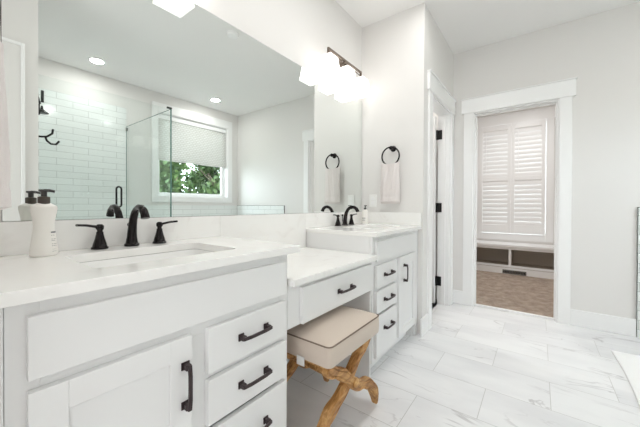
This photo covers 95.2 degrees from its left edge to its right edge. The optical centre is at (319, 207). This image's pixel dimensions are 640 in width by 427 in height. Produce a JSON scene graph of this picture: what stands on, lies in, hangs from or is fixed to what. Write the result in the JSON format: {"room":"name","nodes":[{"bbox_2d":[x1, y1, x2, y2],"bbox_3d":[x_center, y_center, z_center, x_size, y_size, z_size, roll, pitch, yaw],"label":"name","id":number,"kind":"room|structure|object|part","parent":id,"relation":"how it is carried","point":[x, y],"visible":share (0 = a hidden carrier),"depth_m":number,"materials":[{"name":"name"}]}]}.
{"room":"bathroom","nodes":[
{"label":"bathroom","id":0,"kind":"room"},
{"bbox_2d":[0,0,361,221],"bbox_3d":[-0.415,-0.320,1.788,0.120,2.743,2.526,1,0,37],"label":"wall","id":1,"kind":"structure","parent":0,"point":[301,31],"depth_m":2.03,"materials":[{"name":"white paint"}]},
{"bbox_2d":[0,216,219,256],"bbox_3d":[-0.786,0.097,1.181,0.018,0.106,0.864,1,0,37],"label":"backsplash","id":2,"kind":"structure","parent":1,"relation":"attached to","point":[15,237],"depth_m":1.12,"materials":[{"name":"white stone"}]},
{"bbox_2d":[1,0,361,221],"bbox_3d":[-0.300,-0.475,1.833,0.006,1.030,2.308,1,0,37],"label":"wall mirror","id":3,"kind":"object","parent":1,"relation":"attached to","point":[169,108],"visible":0.88,"depth_m":1.29,"materials":[{"name":"white mirror"}]},
{"bbox_2d":[190,0,203,4],"bbox_3d":[-0.728,-1.105,1.129,0.156,0.256,0.616,1,0,37],"label":"vanity light","id":4,"kind":"object","parent":1,"relation":"attached to","point":[197,2],"visible":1,"depth_m":1.39,"materials":[{"name":"white glass"}]},
{"bbox_2d":[220,213,305,247],"bbox_3d":[-0.317,0.162,1.807,0.018,0.240,0.699,1,0,37],"label":"backsplash","id":5,"kind":"structure","parent":1,"relation":"attached to","point":[278,228],"depth_m":1.79,"materials":[{"name":"white stone"}]},
{"bbox_2d":[287,262,372,329],"bbox_3d":[-0.100,0.403,1.623,0.586,0.179,0.748,1,0,37],"label":"drawer","id":6,"kind":"object","parent":1,"relation":"attached to","point":[308,301],"visible":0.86,"depth_m":1.36,"materials":[{"name":"white wood"}]},
{"bbox_2d":[220,213,376,286],"bbox_3d":[-0.106,0.178,1.627,0.572,0.269,0.746,1,0,37],"label":"countertop","id":7,"kind":"structure","parent":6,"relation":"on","point":[307,265],"depth_m":1.67,"materials":[{"name":"white stone"}]},
{"bbox_3d":[0.141,0.413,1.483,0.032,0.024,0.140,1,0,37],"label":"handle","id":8,"kind":"part","parent":6,"relation":"part of","materials":[{"name":"brown metal"}]},
{"bbox_2d":[316,47,370,98],"bbox_3d":[0.201,-1.110,2.369,0.156,0.256,0.616,1,0,37],"label":"vanity light","id":9,"kind":"object","parent":1,"relation":"attached to","point":[331,66],"visible":1,"depth_m":2.31,"materials":[{"name":"white glass"}]},
{"bbox_3d":[0.065,-1.052,2.172,0.135,0.138,0.135,1,0,37],"label":"lamp shade","id":10,"kind":"part","parent":9,"relation":"part of","materials":[{"name":"white glass"}]},
{"bbox_3d":[0.189,-1.161,2.379,0.084,0.026,0.064,1,0,37],"label":"arm","id":11,"kind":"part","parent":9,"relation":"part of","materials":[{"name":"silver metal"}]},
{"bbox_3d":[0.209,-1.053,2.364,0.135,0.138,0.135,1,0,37],"label":"lamp shade","id":12,"kind":"part","parent":9,"relation":"part of","materials":[{"name":"white glass"}]},
{"bbox_3d":[0.353,-1.054,2.556,0.135,0.138,0.135,1,0,37],"label":"lamp shade","id":13,"kind":"part","parent":9,"relation":"part of","materials":[{"name":"white glass"}]},
{"bbox_2d":[306,212,361,227],"bbox_3d":[0.145,0.092,2.423,0.018,0.106,0.838,1,0,37],"label":"backsplash","id":14,"kind":"structure","parent":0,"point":[313,220],"depth_m":2.28,"materials":[{"name":"white stone"}]},
{"bbox_2d":[361,2,453,333],"bbox_3d":[0.884,-0.323,3.037,0.699,2.743,1.031,1,0,37],"label":"wall","id":15,"kind":"structure","parent":0,"point":[399,49],"depth_m":2.54,"materials":[{"name":"white paint"}]},
{"bbox_2d":[369,194,375,206],"bbox_3d":[0.486,-0.063,2.687,0.070,0.115,0.007,1,0,37],"label":"wall outlet","id":16,"kind":"object","parent":15,"relation":"attached to","point":[372,198],"visible":1,"depth_m":2.69,"materials":[{"name":"white plastic"}]},
{"bbox_2d":[380,161,399,203],"bbox_3d":[0.603,-0.216,2.532,0.178,0.363,0.057,1,0,37],"label":"hand towel","id":17,"kind":"object","parent":15,"relation":"attached to","point":[390,175],"visible":1,"depth_m":2.51,"materials":[{"name":"white fabric"}]},
{"bbox_2d":[381,146,399,163],"bbox_3d":[0.623,-0.452,2.550,0.171,0.183,0.060,1,0,37],"label":"towel ring","id":18,"kind":"object","parent":15,"relation":"attached to","point":[392,148],"visible":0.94,"depth_m":2.54,"materials":[{"name":"brown metal"}]},
{"bbox_2d":[420,314,427,336],"bbox_3d":[1.143,0.980,2.803,0.016,0.143,1.072,1,0,37],"label":"baseboard","id":19,"kind":"structure","parent":15,"relation":"attached to","point":[424,320],"depth_m":2.41,"materials":[{"name":"white wood"}]},
{"bbox_2d":[427,69,456,329],"bbox_3d":[0.896,-0.061,3.074,0.791,2.218,0.935,1,0,37],"label":"door","id":20,"kind":"structure","parent":15,"relation":"in","point":[441,102],"depth_m":3.13,"materials":[{"name":"white wood"}]},
{"bbox_2d":[287,299,639,426],"bbox_3d":[0.835,1.115,0.588,3.340,0.100,5.137,1,0,37],"label":"floor","id":21,"kind":"structure","parent":0,"point":[475,366],"depth_m":1.79,"materials":[{"name":"tile"}]},
{"bbox_2d":[0,308,3,426],"bbox_3d":[-0.620,0.621,0.544,0.024,0.876,0.040,1,0,37],"label":"strip","id":22,"kind":"object","parent":21,"relation":"on","point":[1,310],"visible":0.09,"depth_m":0.55,"materials":[{"name":"white"}]},
{"bbox_2d":[3,255,286,426],"bbox_3d":[-0.560,0.618,1.012,0.586,0.876,0.779,1,0,37],"label":"vanity cabinet","id":23,"kind":"object","parent":21,"relation":"on","point":[204,348],"visible":0.93,"depth_m":0.76,"materials":[{"name":"white wood"}]},
{"bbox_3d":[-0.474,0.650,0.708,0.019,0.574,0.335,1,0,37],"label":"door","id":24,"kind":"part","parent":23,"relation":"part of","materials":[{"name":"white wood"}]},
{"bbox_2d":[0,216,299,308],"bbox_3d":[-0.566,0.113,1.016,0.569,0.134,0.864,1,0,37],"label":"countertop","id":25,"kind":"structure","parent":23,"relation":"on","point":[24,279],"depth_m":0.93,"materials":[{"name":"white stone"}]},
{"bbox_2d":[29,189,58,256],"bbox_3d":[-0.865,0.046,0.916,0.050,0.210,0.069,1,0,37],"label":"soap bottle","id":26,"kind":"object","parent":25,"relation":"on","point":[43,243],"visible":1,"depth_m":0.90,"materials":[{"name":"white plastic"}]},
{"bbox_2d":[75,204,177,249],"bbox_3d":[-0.701,0.069,1.121,0.167,0.164,0.352,1,0,37],"label":"faucet","id":27,"kind":"object","parent":25,"relation":"on","point":[99,243],"visible":1,"depth_m":1.13,"materials":[{"name":"brown metal"}]},
{"bbox_3d":[-0.819,0.103,1.051,0.053,0.094,0.098,1,0,37],"label":"tap handle","id":28,"kind":"part","parent":27,"relation":"part of","materials":[{"name":"brown metal"}]},
{"bbox_3d":[-0.698,0.069,1.120,0.161,0.164,0.052,1,0,37],"label":"spout","id":29,"kind":"part","parent":27,"relation":"part of","materials":[{"name":"brown metal"}]},
{"bbox_3d":[-0.666,0.103,1.255,0.053,0.094,0.098,1,0,37],"label":"tap handle","id":30,"kind":"part","parent":27,"relation":"part of","materials":[{"name":"brown metal"}]},
{"bbox_2d":[80,249,212,267],"bbox_3d":[-0.556,0.248,1.005,0.326,0.134,0.464,1,0,37],"label":"sink basin","id":31,"kind":"object","parent":25,"relation":"in","point":[173,254],"visible":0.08,"depth_m":1.10,"materials":[{"name":"white ceramic"}]},
{"bbox_3d":[-0.365,0.496,0.809,0.032,0.132,0.024,1,0,37],"label":"handle","id":32,"kind":"part","parent":23,"relation":"part of","materials":[{"name":"brown metal"}]},
{"bbox_3d":[-0.241,0.591,1.017,0.019,0.138,0.337,1,0,37],"label":"drawer","id":33,"kind":"part","parent":23,"relation":"part of","materials":[{"name":"white wood"}]},
{"bbox_3d":[-0.241,0.433,1.016,0.019,0.138,0.337,1,0,37],"label":"drawer","id":34,"kind":"part","parent":23,"relation":"part of","materials":[{"name":"white wood"}]},
{"bbox_3d":[-0.242,0.807,1.019,0.019,0.258,0.337,1,0,37],"label":"drawer","id":35,"kind":"part","parent":23,"relation":"part of","materials":[{"name":"white wood"}]},
{"bbox_3d":[-0.217,0.588,1.007,0.032,0.024,0.132,1,0,37],"label":"handle","id":36,"kind":"part","parent":23,"relation":"part of","materials":[{"name":"brown metal"}]},
{"bbox_3d":[-0.217,0.430,1.006,0.032,0.024,0.132,1,0,37],"label":"handle","id":37,"kind":"part","parent":23,"relation":"part of","materials":[{"name":"brown metal"}]},
{"bbox_3d":[-0.218,0.770,1.008,0.032,0.024,0.132,1,0,37],"label":"handle","id":38,"kind":"part","parent":23,"relation":"part of","materials":[{"name":"brown metal"}]},
{"bbox_2d":[287,305,378,426],"bbox_3d":[0.009,0.784,1.466,0.422,0.513,0.516,1,0,37],"label":"vanity stool","id":39,"kind":"object","parent":21,"relation":"on","point":[321,343],"visible":0.8,"depth_m":1.30,"materials":[{"name":"beige fabric"}]},
{"bbox_3d":[-0.139,0.840,1.553,0.045,0.398,0.478,1,0,37],"label":"leg","id":40,"kind":"part","parent":39,"relation":"part of","materials":[{"name":"brown wood"}]},
{"bbox_3d":[0.012,0.655,1.462,0.368,0.017,0.414,1,0,37],"label":"seat rail","id":41,"kind":"part","parent":39,"relation":"part of","materials":[{"name":"brown wood"}]},
{"bbox_3d":[-0.097,0.839,1.570,0.045,0.400,0.476,1,0,37],"label":"leg","id":42,"kind":"part","parent":39,"relation":"part of","materials":[{"name":"brown wood"}]},
{"bbox_2d":[287,305,378,368],"bbox_3d":[0.010,0.587,1.463,0.422,0.118,0.458,1,0,37],"label":"seat cushion","id":43,"kind":"object","parent":39,"relation":"on","point":[327,339],"depth_m":1.28,"materials":[{"name":"beige fabric"}]},
{"bbox_3d":[0.116,0.843,1.363,0.045,0.398,0.478,1,0,37],"label":"leg","id":44,"kind":"part","parent":39,"relation":"part of","materials":[{"name":"brown wood"}]},
{"bbox_3d":[0.158,0.841,1.379,0.045,0.400,0.476,1,0,37],"label":"leg","id":45,"kind":"part","parent":39,"relation":"part of","materials":[{"name":"brown wood"}]},
{"bbox_2d":[336,291,370,376],"bbox_3d":[0.100,0.773,1.933,0.514,0.560,0.013,1,0,37],"label":"panel","id":46,"kind":"object","parent":21,"relation":"on","point":[363,302],"visible":0.09,"depth_m":1.80,"materials":[{"name":"white wood"}]},
{"bbox_2d":[306,230,415,367],"bbox_3d":[0.355,0.614,2.233,0.586,0.876,0.773,1,0,37],"label":"vanity cabinet","id":47,"kind":"object","parent":21,"relation":"on","point":[393,294],"visible":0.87,"depth_m":1.97,"materials":[{"name":"white wood"}]},
{"bbox_2d":[306,212,421,236],"bbox_3d":[0.365,0.108,2.258,0.569,0.134,0.838,1,0,37],"label":"countertop","id":48,"kind":"structure","parent":47,"relation":"on","point":[391,223],"depth_m":2.33,"materials":[{"name":"white stone"}]},
{"bbox_2d":[333,206,359,225],"bbox_3d":[0.248,0.064,2.386,0.167,0.164,0.352,1,0,37],"label":"faucet","id":49,"kind":"object","parent":48,"relation":"on","point":[344,219],"visible":0.98,"depth_m":2.40,"materials":[{"name":"brown metal"}]},
{"bbox_3d":[0.130,0.099,2.316,0.053,0.094,0.098,1,0,37],"label":"tap handle","id":50,"kind":"part","parent":49,"relation":"part of","materials":[{"name":"brown metal"}]},
{"bbox_3d":[0.250,0.064,2.385,0.161,0.164,0.052,1,0,37],"label":"spout","id":51,"kind":"part","parent":49,"relation":"part of","materials":[{"name":"brown metal"}]},
{"bbox_3d":[0.282,0.098,2.520,0.053,0.094,0.098,1,0,37],"label":"tap handle","id":52,"kind":"part","parent":49,"relation":"part of","materials":[{"name":"brown metal"}]},
{"bbox_2d":[362,205,367,223],"bbox_3d":[0.410,0.061,2.656,0.055,0.167,0.056,1,0,37],"label":"soap bottle","id":53,"kind":"object","parent":48,"relation":"on","point":[365,211],"visible":1,"depth_m":2.64,"materials":[{"name":"white plastic"}]},
{"bbox_3d":[0.434,0.803,1.921,0.019,0.258,0.315,1,0,37],"label":"drawer","id":54,"kind":"part","parent":47,"relation":"part of","materials":[{"name":"white wood"}]},
{"bbox_3d":[0.435,0.587,1.920,0.019,0.138,0.315,1,0,37],"label":"drawer","id":55,"kind":"part","parent":47,"relation":"part of","materials":[{"name":"white wood"}]},
{"bbox_3d":[0.436,0.429,1.919,0.019,0.138,0.315,1,0,37],"label":"drawer","id":56,"kind":"part","parent":47,"relation":"part of","materials":[{"name":"white wood"}]},
{"bbox_3d":[0.458,0.766,1.911,0.032,0.024,0.132,1,0,37],"label":"handle","id":57,"kind":"part","parent":47,"relation":"part of","materials":[{"name":"brown metal"}]},
{"bbox_3d":[0.459,0.585,1.909,0.032,0.024,0.132,1,0,37],"label":"handle","id":58,"kind":"part","parent":47,"relation":"part of","materials":[{"name":"brown metal"}]},
{"bbox_3d":[0.460,0.426,1.908,0.032,0.024,0.132,1,0,37],"label":"handle","id":59,"kind":"part","parent":47,"relation":"part of","materials":[{"name":"brown metal"}]},
{"bbox_3d":[0.541,0.566,2.094,0.019,0.776,0.773,1,0,37],"label":"frame","id":60,"kind":"part","parent":47,"relation":"part of","materials":[{"name":"white wood"}]},
{"bbox_3d":[0.629,0.477,2.136,0.032,0.132,0.024,1,0,37],"label":"handle","id":61,"kind":"part","parent":47,"relation":"part of","materials":[{"name":"brown metal"}]},
{"bbox_3d":[0.660,0.644,2.221,0.019,0.574,0.347,1,0,37],"label":"door","id":62,"kind":"part","parent":47,"relation":"part of","materials":[{"name":"white wood"}]},
{"bbox_2d":[412,230,417,335],"bbox_3d":[0.790,0.614,2.428,0.020,0.876,0.058,1,0,37],"label":"strip","id":63,"kind":"object","parent":21,"relation":"on","point":[414,327],"visible":0.48,"depth_m":2.42,"materials":[{"name":"white wood"}]},
{"bbox_2d":[611,350,639,405],"bbox_3d":[2.144,1.049,1.690,0.550,0.026,0.870,1,0,37],"label":"bath mat","id":64,"kind":"object","parent":21,"relation":"on","point":[630,363],"visible":1,"depth_m":1.90,"materials":[{"name":"white fabric"}]},
{"bbox_2d":[335,0,639,53],"bbox_3d":[0.345,-1.733,0.983,4.640,0.100,5.197,1,0,37],"label":"ceiling","id":65,"kind":"structure","parent":0,"point":[465,25],"depth_m":2.55,"materials":[{"name":"white paint"}]},
{"bbox_2d":[476,270,553,316],"bbox_3d":[2.734,1.098,3.839,2.120,0.106,2.343,1,0,37],"label":"floor","id":66,"kind":"structure","parent":0,"point":[533,295],"depth_m":3.60,"materials":[{"name":"beige carpet"}]},
{"bbox_2d":[476,240,553,272],"bbox_3d":[3.308,0.812,4.602,2.116,0.452,0.428,1,0,37],"label":"storage bench","id":67,"kind":"object","parent":66,"relation":"on","point":[525,256],"visible":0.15,"depth_m":4.75,"materials":[{"name":"white wood"}]},
{"bbox_3d":[3.309,0.605,4.600,2.100,0.037,0.428,1,0,37],"label":"bench seat","id":68,"kind":"part","parent":67,"relation":"part of","materials":[{"name":"white wood"}]},
{"bbox_2d":[477,105,554,244],"bbox_3d":[3.479,-0.324,4.815,2.120,2.743,0.120,1,0,37],"label":"wall","id":69,"kind":"structure","parent":0,"point":[484,239],"depth_m":4.73,"materials":[{"name":"white paint"}]},
{"bbox_2d":[477,106,554,242],"bbox_3d":[3.233,-0.522,4.943,1.190,2.135,0.100,1,0,37],"label":"window","id":70,"kind":"structure","parent":69,"relation":"in","point":[548,113],"depth_m":4.70,"materials":[{"name":"white wood"}]},
{"bbox_2d":[479,124,511,232],"bbox_3d":[3.013,-0.491,5.038,0.468,1.840,0.044,1,0,37],"label":"plantation shutter","id":71,"kind":"object","parent":70,"relation":"attached to","point":[495,141],"visible":1,"depth_m":5.04,"materials":[{"name":"white wood"}]},
{"bbox_2d":[511,119,545,234],"bbox_3d":[3.384,-0.487,4.760,0.456,1.840,0.044,1,0,37],"label":"plantation shutter","id":72,"kind":"object","parent":70,"relation":"attached to","point":[528,138],"visible":1,"depth_m":4.76,"materials":[{"name":"white wood"}]},
{"bbox_3d":[3.274,-0.923,4.820,0.008,0.700,0.010,1,0,37],"label":"tilt rod","id":73,"kind":"part","parent":72,"relation":"part of","materials":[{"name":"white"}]},
{"bbox_2d":[433,1,639,318],"bbox_3d":[1.861,-0.319,3.024,4.640,2.743,0.120,1,0,37],"label":"wall","id":74,"kind":"structure","parent":0,"point":[602,50],"depth_m":2.56,"materials":[{"name":"white paint"}]},
{"bbox_2d":[461,77,576,324],"bbox_3d":[1.952,-0.055,2.956,0.949,2.218,0.192,1,0,37],"label":"door frame","id":75,"kind":"structure","parent":74,"relation":"in","point":[545,94],"depth_m":2.75,"materials":[{"name":"white wood"}]},
{"bbox_2d":[453,290,635,336],"bbox_3d":[2.033,0.984,2.815,1.396,0.143,0.015,1,0,37],"label":"baseboard","id":76,"kind":"structure","parent":74,"relation":"attached to","point":[603,322],"depth_m":2.52,"materials":[{"name":"white wood"}]},
{"bbox_2d":[636,207,639,336],"bbox_3d":[3.080,0.532,2.029,1.216,1.066,0.014,1,0,37],"label":"trim","id":77,"kind":"structure","parent":74,"relation":"attached to","point":[637,207],"depth_m":2.39,"materials":[{"name":"white wood"}]},
{"bbox_2d":[637,208,639,337],"bbox_3d":[3.089,0.535,2.024,1.224,1.061,0.012,1,0,37],"label":"trim","id":78,"kind":"structure","parent":74,"relation":"attached to","point":[638,304],"depth_m":2.38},
{"bbox_3d":[-0.848,-0.314,0.609,0.600,2.743,0.120,1,0,37],"label":"wall","id":79,"kind":"structure","parent":0,"visible":0},
{"bbox_3d":[-0.795,-0.445,0.682,0.171,0.183,0.060,1,0,37],"label":"towel ring","id":80,"kind":"object","parent":79,"relation":"attached to","visible":0},
{"bbox_2d":[0,41,11,209],"bbox_3d":[-0.775,-0.186,0.687,0.178,0.410,0.057,1,0,37],"label":"hand towel","id":81,"kind":"object","parent":80,"relation":"hanging from","point":[5,166],"visible":1,"depth_m":0.66,"materials":[{"name":"white fabric"}]},
{"bbox_3d":[1.898,-0.329,4.573,0.120,2.743,2.403,1,0,37],"label":"wall","id":82,"kind":"structure","parent":0,"visible":0},
{"bbox_2d":[502,269,525,275],"bbox_3d":[3.013,1.006,4.536,0.310,0.060,0.011,1,0,37],"label":"air vent","id":83,"kind":"object","parent":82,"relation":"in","point":[503,270],"visible":1,"depth_m":4.53,"materials":[{"name":"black metal"}]},
{"bbox_2d":[476,264,553,278],"bbox_3d":[3.178,0.996,4.430,2.120,0.094,0.015,1,0,37],"label":"baseboard","id":84,"kind":"structure","parent":82,"relation":"attached to","point":[530,273],"depth_m":4.50,"materials":[{"name":"white wood"}]}
]}

